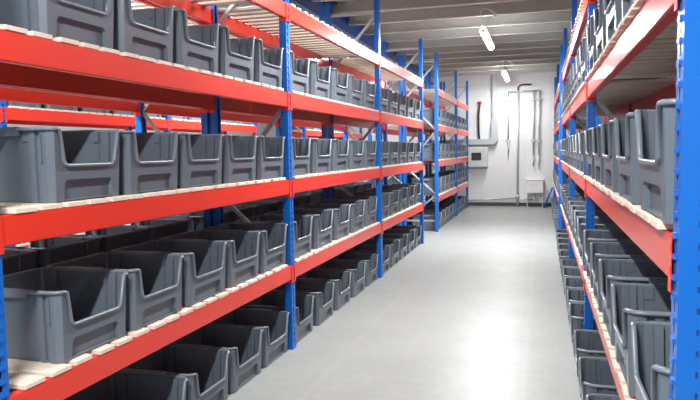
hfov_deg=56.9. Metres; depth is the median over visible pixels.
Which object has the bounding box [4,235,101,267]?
storage bin
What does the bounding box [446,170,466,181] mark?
storage bin
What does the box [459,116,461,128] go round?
storage bin
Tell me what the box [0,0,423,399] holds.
rack
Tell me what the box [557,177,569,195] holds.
storage bin
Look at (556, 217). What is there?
storage bin
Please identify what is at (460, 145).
storage bin
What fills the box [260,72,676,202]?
wall
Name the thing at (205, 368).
storage bin
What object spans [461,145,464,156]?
storage bin
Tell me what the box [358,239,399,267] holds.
storage bin
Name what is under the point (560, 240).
storage bin
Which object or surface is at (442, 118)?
storage bin
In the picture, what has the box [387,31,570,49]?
beam
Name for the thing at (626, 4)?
storage bin
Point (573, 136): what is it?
storage bin
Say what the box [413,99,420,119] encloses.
storage bin
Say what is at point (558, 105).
storage bin
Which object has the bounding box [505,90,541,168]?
pipe manifold
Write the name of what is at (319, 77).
storage bin
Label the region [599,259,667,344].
storage bin
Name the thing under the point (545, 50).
beam
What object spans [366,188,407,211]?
storage bin
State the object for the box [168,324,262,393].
storage bin
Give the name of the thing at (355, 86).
storage bin
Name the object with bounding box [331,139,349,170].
storage bin
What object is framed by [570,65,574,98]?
storage bin
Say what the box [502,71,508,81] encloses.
diffuser
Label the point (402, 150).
storage bin
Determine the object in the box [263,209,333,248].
storage bin
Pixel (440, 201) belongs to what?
storage bin
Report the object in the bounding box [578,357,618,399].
storage bin
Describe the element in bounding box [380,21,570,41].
beam
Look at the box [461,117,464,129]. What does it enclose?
storage bin
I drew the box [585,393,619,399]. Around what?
storage bin
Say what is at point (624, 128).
storage bin
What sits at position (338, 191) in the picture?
storage bin
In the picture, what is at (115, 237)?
storage bin
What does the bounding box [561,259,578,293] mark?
storage bin
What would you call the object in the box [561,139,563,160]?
storage bin
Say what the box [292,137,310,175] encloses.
storage bin
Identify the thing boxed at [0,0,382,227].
rack
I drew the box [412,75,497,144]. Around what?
pipe
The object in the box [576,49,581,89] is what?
storage bin
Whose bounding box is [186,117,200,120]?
storage bin
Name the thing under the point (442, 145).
storage bin
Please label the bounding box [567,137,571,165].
storage bin
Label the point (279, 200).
storage bin
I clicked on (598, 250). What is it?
storage bin
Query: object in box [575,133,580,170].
storage bin
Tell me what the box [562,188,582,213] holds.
storage bin
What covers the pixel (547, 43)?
beam
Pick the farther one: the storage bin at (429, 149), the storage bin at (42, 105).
the storage bin at (429, 149)
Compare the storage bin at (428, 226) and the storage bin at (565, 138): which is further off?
the storage bin at (428, 226)
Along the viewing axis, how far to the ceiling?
9.48 m
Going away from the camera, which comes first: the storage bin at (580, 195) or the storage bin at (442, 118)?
the storage bin at (580, 195)
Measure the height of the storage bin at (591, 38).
0.308 m
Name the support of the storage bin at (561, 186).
on the rack at (655, 38)
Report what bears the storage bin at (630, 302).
on the rack at (655, 38)
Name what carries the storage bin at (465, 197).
on the floor
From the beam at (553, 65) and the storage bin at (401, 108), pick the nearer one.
the storage bin at (401, 108)
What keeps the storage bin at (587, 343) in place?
on the floor
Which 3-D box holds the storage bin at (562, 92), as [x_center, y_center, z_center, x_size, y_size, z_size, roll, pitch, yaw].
[3.187,-1.350,8.871,0.528,0.308,0.488,0,5,17]
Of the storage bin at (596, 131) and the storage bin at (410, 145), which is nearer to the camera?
the storage bin at (596, 131)
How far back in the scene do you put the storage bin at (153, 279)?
3.47 m
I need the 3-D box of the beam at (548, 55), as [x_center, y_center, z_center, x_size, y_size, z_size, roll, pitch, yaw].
[4.459,-3.171,14.100,6.280,0.168,0.118,0,5,16]
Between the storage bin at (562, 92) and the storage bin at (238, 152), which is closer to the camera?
the storage bin at (238, 152)
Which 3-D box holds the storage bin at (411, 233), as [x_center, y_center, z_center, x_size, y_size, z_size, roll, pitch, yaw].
[0.698,0.629,9.841,0.528,0.308,0.488,0,5,17]
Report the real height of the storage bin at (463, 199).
0.308 m
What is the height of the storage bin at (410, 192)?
0.308 m
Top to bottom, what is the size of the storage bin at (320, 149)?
0.308 m
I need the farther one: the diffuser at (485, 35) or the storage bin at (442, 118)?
the storage bin at (442, 118)
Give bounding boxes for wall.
[7,123,259,135]
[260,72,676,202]
[289,0,433,84]
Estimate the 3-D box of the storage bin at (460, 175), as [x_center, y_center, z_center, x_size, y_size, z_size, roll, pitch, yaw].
[2.452,-0.535,15.764,0.528,0.308,0.488,0,5,16]
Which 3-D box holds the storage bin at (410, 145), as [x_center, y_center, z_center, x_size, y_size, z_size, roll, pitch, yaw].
[0.677,-0.714,9.739,0.528,0.308,0.488,0,5,16]
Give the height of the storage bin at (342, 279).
0.308 m
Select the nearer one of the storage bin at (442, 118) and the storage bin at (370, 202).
the storage bin at (370, 202)
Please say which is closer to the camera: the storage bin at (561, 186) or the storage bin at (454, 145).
the storage bin at (561, 186)
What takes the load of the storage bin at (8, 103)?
on the rack at (8, 114)
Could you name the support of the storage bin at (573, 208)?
on the rack at (655, 38)
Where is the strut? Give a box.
[542,187,552,207]
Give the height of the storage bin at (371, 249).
0.308 m
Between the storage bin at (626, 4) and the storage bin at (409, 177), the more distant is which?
the storage bin at (409, 177)
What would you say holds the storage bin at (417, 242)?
on the floor
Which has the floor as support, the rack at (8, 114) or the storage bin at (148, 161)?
the rack at (8, 114)
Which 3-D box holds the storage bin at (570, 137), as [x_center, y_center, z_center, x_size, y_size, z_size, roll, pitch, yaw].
[2.419,-0.477,6.287,0.528,0.308,0.488,0,5,16]
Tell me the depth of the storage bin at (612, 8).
2.87 m
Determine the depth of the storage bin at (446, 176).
13.63 m
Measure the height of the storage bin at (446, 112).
0.308 m
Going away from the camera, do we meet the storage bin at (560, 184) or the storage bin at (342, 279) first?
the storage bin at (342, 279)
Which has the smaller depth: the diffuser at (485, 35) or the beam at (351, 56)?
the diffuser at (485, 35)
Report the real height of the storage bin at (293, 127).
0.308 m
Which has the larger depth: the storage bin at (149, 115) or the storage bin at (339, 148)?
the storage bin at (149, 115)
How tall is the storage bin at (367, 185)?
0.308 m
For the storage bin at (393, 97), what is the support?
on the rack at (35, 60)
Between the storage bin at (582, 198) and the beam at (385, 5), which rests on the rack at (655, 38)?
the storage bin at (582, 198)
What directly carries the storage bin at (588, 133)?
on the rack at (655, 38)
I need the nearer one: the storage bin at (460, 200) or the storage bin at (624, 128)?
the storage bin at (624, 128)
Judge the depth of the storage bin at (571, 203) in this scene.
6.56 m
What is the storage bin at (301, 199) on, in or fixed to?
on the rack at (13, 94)
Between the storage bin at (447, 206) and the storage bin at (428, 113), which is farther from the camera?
the storage bin at (447, 206)
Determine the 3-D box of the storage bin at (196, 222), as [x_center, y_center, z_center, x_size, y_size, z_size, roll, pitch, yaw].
[-1.366,0.264,5.621,0.528,0.308,0.488,0,5,17]
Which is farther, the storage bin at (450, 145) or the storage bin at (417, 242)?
the storage bin at (450, 145)
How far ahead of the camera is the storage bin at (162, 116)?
8.98 m
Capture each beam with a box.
[196,2,255,9]
[311,0,337,2]
[332,0,525,14]
[333,56,358,58]
[349,0,580,25]
[363,10,577,34]
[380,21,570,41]
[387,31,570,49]
[396,39,581,55]
[406,46,567,60]
[412,53,559,65]
[423,58,559,69]
[425,63,559,73]
[431,68,556,76]
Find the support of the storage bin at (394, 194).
on the rack at (35, 60)
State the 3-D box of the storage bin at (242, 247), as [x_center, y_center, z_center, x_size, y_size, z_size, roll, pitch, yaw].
[-0.924,0.385,4.344,0.528,0.308,0.488,0,5,17]
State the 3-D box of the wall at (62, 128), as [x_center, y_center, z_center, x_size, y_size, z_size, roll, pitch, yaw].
[-5.923,-0.830,8.433,0.150,3.870,22.900,0,5,16]
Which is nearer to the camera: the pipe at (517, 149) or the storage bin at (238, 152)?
the storage bin at (238, 152)
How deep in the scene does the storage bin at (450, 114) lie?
13.83 m
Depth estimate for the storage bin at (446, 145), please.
13.36 m
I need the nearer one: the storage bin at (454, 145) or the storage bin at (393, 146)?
the storage bin at (393, 146)
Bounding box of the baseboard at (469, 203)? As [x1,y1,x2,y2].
[424,202,550,205]
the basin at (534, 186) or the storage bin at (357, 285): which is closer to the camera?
the storage bin at (357, 285)
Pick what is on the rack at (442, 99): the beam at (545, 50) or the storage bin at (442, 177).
the storage bin at (442, 177)
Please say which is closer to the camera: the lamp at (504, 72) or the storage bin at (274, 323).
the storage bin at (274, 323)
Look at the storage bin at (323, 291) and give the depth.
6.06 m
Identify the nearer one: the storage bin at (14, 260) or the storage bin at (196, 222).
the storage bin at (14, 260)
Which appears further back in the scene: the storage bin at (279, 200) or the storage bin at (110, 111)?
the storage bin at (110, 111)
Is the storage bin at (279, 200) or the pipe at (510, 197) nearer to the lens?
the storage bin at (279, 200)
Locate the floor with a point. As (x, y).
(477, 310)
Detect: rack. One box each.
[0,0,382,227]
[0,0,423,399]
[0,101,257,246]
[292,126,362,181]
[368,55,442,224]
[402,53,468,231]
[553,45,599,228]
[560,0,699,399]
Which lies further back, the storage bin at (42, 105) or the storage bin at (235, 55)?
the storage bin at (42, 105)
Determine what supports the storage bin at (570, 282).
on the floor
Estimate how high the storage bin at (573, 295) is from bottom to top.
0.308 m
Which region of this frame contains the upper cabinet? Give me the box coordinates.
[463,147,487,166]
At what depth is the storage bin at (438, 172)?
15.36 m
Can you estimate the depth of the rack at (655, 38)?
2.05 m
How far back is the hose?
17.31 m
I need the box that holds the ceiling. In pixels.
[336,0,538,12]
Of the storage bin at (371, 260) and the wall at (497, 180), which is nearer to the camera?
the storage bin at (371, 260)
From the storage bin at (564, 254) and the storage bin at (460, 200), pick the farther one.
the storage bin at (460, 200)
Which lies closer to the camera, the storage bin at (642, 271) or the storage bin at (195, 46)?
the storage bin at (642, 271)
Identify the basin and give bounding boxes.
[526,179,543,206]
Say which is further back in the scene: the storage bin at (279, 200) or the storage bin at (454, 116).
the storage bin at (454, 116)
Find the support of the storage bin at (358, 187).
on the rack at (13, 94)
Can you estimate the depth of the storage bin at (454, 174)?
14.70 m
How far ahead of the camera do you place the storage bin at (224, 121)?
10.54 m
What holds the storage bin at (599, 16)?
on the rack at (655, 38)
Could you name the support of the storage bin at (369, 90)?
on the rack at (35, 60)
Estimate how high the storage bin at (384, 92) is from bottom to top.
0.308 m
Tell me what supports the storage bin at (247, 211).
on the rack at (13, 94)
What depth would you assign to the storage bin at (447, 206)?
14.24 m
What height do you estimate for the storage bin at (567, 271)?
0.308 m
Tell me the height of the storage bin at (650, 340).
0.308 m
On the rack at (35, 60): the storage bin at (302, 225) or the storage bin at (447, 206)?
the storage bin at (302, 225)
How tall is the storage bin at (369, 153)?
0.308 m
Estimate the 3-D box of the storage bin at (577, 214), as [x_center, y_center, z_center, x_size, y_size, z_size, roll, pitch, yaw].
[2.128,0.265,5.323,0.528,0.308,0.488,0,5,17]
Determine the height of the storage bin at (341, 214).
0.308 m
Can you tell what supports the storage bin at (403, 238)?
on the floor
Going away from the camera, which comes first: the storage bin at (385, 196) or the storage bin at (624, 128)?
the storage bin at (624, 128)
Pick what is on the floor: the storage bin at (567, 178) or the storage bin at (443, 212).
the storage bin at (443, 212)
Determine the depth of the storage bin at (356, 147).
6.87 m
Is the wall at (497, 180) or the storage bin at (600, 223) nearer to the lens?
the storage bin at (600, 223)
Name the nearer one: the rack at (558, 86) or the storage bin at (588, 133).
the storage bin at (588, 133)
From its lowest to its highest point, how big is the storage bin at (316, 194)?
0.308 m
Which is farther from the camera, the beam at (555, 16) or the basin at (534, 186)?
the basin at (534, 186)
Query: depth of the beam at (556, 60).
15.29 m
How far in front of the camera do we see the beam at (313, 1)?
8.38 m
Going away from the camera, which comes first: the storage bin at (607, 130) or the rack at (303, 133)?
the storage bin at (607, 130)
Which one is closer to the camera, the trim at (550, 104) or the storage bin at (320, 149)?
the storage bin at (320, 149)
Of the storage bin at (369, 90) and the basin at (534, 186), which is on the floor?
the basin at (534, 186)
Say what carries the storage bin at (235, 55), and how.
on the rack at (35, 60)
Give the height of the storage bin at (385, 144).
0.308 m
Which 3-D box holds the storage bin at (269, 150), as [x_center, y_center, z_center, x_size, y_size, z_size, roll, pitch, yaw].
[-0.795,-0.313,4.764,0.528,0.308,0.488,0,5,16]
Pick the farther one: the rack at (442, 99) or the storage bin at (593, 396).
the rack at (442, 99)
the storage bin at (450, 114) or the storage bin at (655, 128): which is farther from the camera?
the storage bin at (450, 114)
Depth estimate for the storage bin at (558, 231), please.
9.78 m
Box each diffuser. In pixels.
[480,28,493,49]
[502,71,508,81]
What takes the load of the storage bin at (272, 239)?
on the rack at (35, 60)
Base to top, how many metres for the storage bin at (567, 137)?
0.308 m
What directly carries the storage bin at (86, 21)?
on the rack at (35, 60)
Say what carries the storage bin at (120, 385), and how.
on the floor
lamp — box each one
[480,8,496,49]
[502,60,513,81]
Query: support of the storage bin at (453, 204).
on the floor
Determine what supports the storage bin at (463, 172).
on the rack at (442, 99)
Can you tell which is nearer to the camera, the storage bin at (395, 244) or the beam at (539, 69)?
the storage bin at (395, 244)
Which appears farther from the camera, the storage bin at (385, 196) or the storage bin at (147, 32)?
the storage bin at (385, 196)
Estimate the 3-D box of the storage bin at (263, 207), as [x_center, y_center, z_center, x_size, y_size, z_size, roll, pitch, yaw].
[-1.063,0.182,6.639,0.528,0.308,0.488,0,5,16]
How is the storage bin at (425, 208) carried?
on the floor
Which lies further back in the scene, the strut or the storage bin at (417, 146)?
the strut
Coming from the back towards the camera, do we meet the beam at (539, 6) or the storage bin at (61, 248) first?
the beam at (539, 6)
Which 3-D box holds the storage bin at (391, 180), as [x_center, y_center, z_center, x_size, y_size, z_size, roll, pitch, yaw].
[0.735,-0.307,12.709,0.528,0.308,0.488,0,5,16]
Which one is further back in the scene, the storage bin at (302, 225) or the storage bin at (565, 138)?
the storage bin at (565, 138)
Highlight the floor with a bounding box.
[227,205,581,399]
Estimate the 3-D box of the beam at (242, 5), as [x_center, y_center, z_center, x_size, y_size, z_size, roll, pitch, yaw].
[-2.966,-2.685,9.182,5.070,0.168,0.118,0,5,16]
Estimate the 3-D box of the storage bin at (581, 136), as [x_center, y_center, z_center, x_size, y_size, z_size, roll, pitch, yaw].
[1.966,-0.354,4.761,0.528,0.308,0.488,0,5,17]
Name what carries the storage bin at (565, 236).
on the floor
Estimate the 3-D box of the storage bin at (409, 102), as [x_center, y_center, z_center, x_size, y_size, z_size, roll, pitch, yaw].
[0.667,-1.374,9.687,0.528,0.308,0.488,0,5,16]
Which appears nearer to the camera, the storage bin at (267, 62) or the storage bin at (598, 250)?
the storage bin at (598, 250)
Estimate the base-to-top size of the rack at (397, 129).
3.312 m
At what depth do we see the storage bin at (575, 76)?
5.83 m
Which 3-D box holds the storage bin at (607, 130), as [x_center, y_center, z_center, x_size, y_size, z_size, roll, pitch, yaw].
[1.402,-0.200,2.855,0.528,0.308,0.488,0,5,17]
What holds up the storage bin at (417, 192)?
on the rack at (35, 60)
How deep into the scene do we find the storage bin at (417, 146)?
10.18 m
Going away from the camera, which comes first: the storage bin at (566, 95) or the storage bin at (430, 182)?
the storage bin at (566, 95)
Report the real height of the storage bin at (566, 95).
0.308 m
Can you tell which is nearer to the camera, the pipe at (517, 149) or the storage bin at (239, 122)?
the storage bin at (239, 122)
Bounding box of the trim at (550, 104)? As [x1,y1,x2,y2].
[550,104,550,141]
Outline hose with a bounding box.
[477,101,481,138]
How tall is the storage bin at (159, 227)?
0.308 m
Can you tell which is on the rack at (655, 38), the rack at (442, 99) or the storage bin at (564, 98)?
the storage bin at (564, 98)
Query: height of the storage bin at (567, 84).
0.308 m
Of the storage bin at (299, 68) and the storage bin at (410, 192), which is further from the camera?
the storage bin at (410, 192)
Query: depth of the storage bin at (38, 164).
2.65 m
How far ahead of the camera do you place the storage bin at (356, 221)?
7.07 m
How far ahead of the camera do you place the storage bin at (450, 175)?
14.16 m
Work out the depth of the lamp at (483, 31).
9.78 m
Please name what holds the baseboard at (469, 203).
attached to the wall at (497, 180)
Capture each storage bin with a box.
[0,0,113,48]
[0,127,121,202]
[2,248,37,275]
[3,267,127,363]
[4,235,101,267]
[6,101,40,107]
[41,104,77,110]
[46,251,183,330]
[64,370,187,399]
[67,226,149,252]
[78,107,108,113]
[109,110,134,115]
[111,239,226,306]
[113,0,174,62]
[119,130,179,194]
[119,218,189,240]
[121,345,229,399]
[146,113,160,117]
[157,132,223,187]
[159,230,260,287]
[161,115,186,119]
[163,210,230,231]
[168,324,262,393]
[173,8,219,72]
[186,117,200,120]
[199,222,287,273]
[207,308,289,367]
[218,25,255,81]
[221,134,257,183]
[223,120,237,123]
[224,205,256,222]
[234,201,277,215]
[235,215,312,258]
[238,121,251,124]
[239,293,314,343]
[253,38,283,87]
[255,197,295,210]
[256,136,284,179]
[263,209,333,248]
[267,280,334,325]
[277,194,311,205]
[290,51,309,93]
[292,126,311,129]
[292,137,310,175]
[293,204,350,239]
[294,190,322,201]
[296,269,351,310]
[307,200,364,232]
[308,60,330,98]
[309,138,331,173]
[313,260,365,297]
[315,188,342,196]
[324,196,377,226]
[329,68,348,102]
[330,253,377,286]
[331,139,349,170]
[335,186,354,194]
[337,184,363,191]
[341,193,389,218]
[344,245,390,273]
[347,75,362,105]
[348,140,363,168]
[348,182,372,189]
[354,190,398,215]
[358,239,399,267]
[362,80,375,108]
[363,140,376,167]
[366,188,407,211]
[369,234,407,259]
[372,176,398,187]
[375,185,414,207]
[381,86,388,111]
[381,141,389,165]
[383,229,414,253]
[384,183,420,204]
[388,90,397,113]
[388,141,398,164]
[388,225,421,247]
[397,93,406,115]
[397,174,411,182]
[398,142,406,163]
[405,96,413,117]
[406,142,413,162]
[411,178,441,194]
[412,212,441,230]
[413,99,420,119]
[413,142,420,161]
[418,176,445,192]
[423,108,440,124]
[423,143,440,159]
[424,207,449,223]
[424,210,445,226]
[425,175,448,190]
[427,205,452,220]
[429,174,452,188]
[431,203,455,217]
[433,173,455,187]
[438,172,459,184]
[439,201,459,213]
[440,109,444,124]
[440,144,444,158]
[442,171,464,183]
[442,199,461,212]
[444,111,448,125]
[444,144,448,158]
[445,197,464,210]
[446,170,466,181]
[448,113,452,126]
[448,144,452,157]
[448,171,461,184]
[449,196,466,208]
[452,114,455,127]
[452,144,455,157]
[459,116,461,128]
[459,144,461,156]
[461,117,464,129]
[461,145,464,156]
[554,215,566,230]
[556,229,567,249]
[557,103,586,120]
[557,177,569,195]
[557,234,568,254]
[557,238,568,261]
[558,244,568,267]
[560,184,577,204]
[560,250,575,281]
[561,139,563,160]
[561,186,579,209]
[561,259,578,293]
[562,92,564,112]
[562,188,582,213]
[563,87,565,109]
[563,191,584,217]
[563,267,581,289]
[564,138,566,162]
[564,277,582,319]
[565,83,567,107]
[565,193,584,222]
[566,78,569,105]
[566,137,568,163]
[566,289,583,324]
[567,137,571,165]
[567,197,585,229]
[568,76,571,101]
[569,136,573,167]
[569,201,597,235]
[569,302,597,356]
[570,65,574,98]
[571,206,602,243]
[572,58,577,93]
[572,135,576,168]
[574,211,608,252]
[574,329,606,396]
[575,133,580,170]
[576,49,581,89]
[577,217,620,264]
[578,131,585,173]
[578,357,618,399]
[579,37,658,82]
[583,229,633,287]
[585,128,594,178]
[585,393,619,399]
[586,15,596,70]
[590,242,649,311]
[592,124,604,184]
[593,0,606,58]
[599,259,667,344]
[601,119,618,191]
[603,0,621,41]
[611,283,671,396]
[614,112,640,203]
[621,0,634,19]
[630,321,670,399]
[635,98,675,223]
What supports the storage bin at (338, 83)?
on the rack at (35, 60)
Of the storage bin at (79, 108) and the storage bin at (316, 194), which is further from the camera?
the storage bin at (316, 194)
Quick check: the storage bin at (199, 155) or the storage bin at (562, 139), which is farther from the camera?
the storage bin at (562, 139)
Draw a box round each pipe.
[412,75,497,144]
[468,197,532,205]
[516,93,518,204]
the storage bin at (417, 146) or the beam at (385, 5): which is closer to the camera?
the beam at (385, 5)
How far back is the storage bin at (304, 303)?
5.57 m
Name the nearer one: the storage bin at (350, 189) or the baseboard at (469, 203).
the storage bin at (350, 189)
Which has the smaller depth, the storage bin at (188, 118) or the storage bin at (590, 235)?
the storage bin at (590, 235)
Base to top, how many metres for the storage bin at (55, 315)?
0.308 m
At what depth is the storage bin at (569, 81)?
6.96 m
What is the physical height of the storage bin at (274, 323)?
0.308 m
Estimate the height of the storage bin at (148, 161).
0.308 m
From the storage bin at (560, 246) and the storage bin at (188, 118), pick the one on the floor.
the storage bin at (560, 246)
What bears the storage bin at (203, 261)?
on the rack at (35, 60)
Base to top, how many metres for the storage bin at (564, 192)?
0.308 m
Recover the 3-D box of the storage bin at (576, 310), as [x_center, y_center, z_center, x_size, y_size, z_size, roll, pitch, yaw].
[1.937,0.988,4.885,0.528,0.308,0.488,0,5,16]
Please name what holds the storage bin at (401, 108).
on the rack at (35, 60)

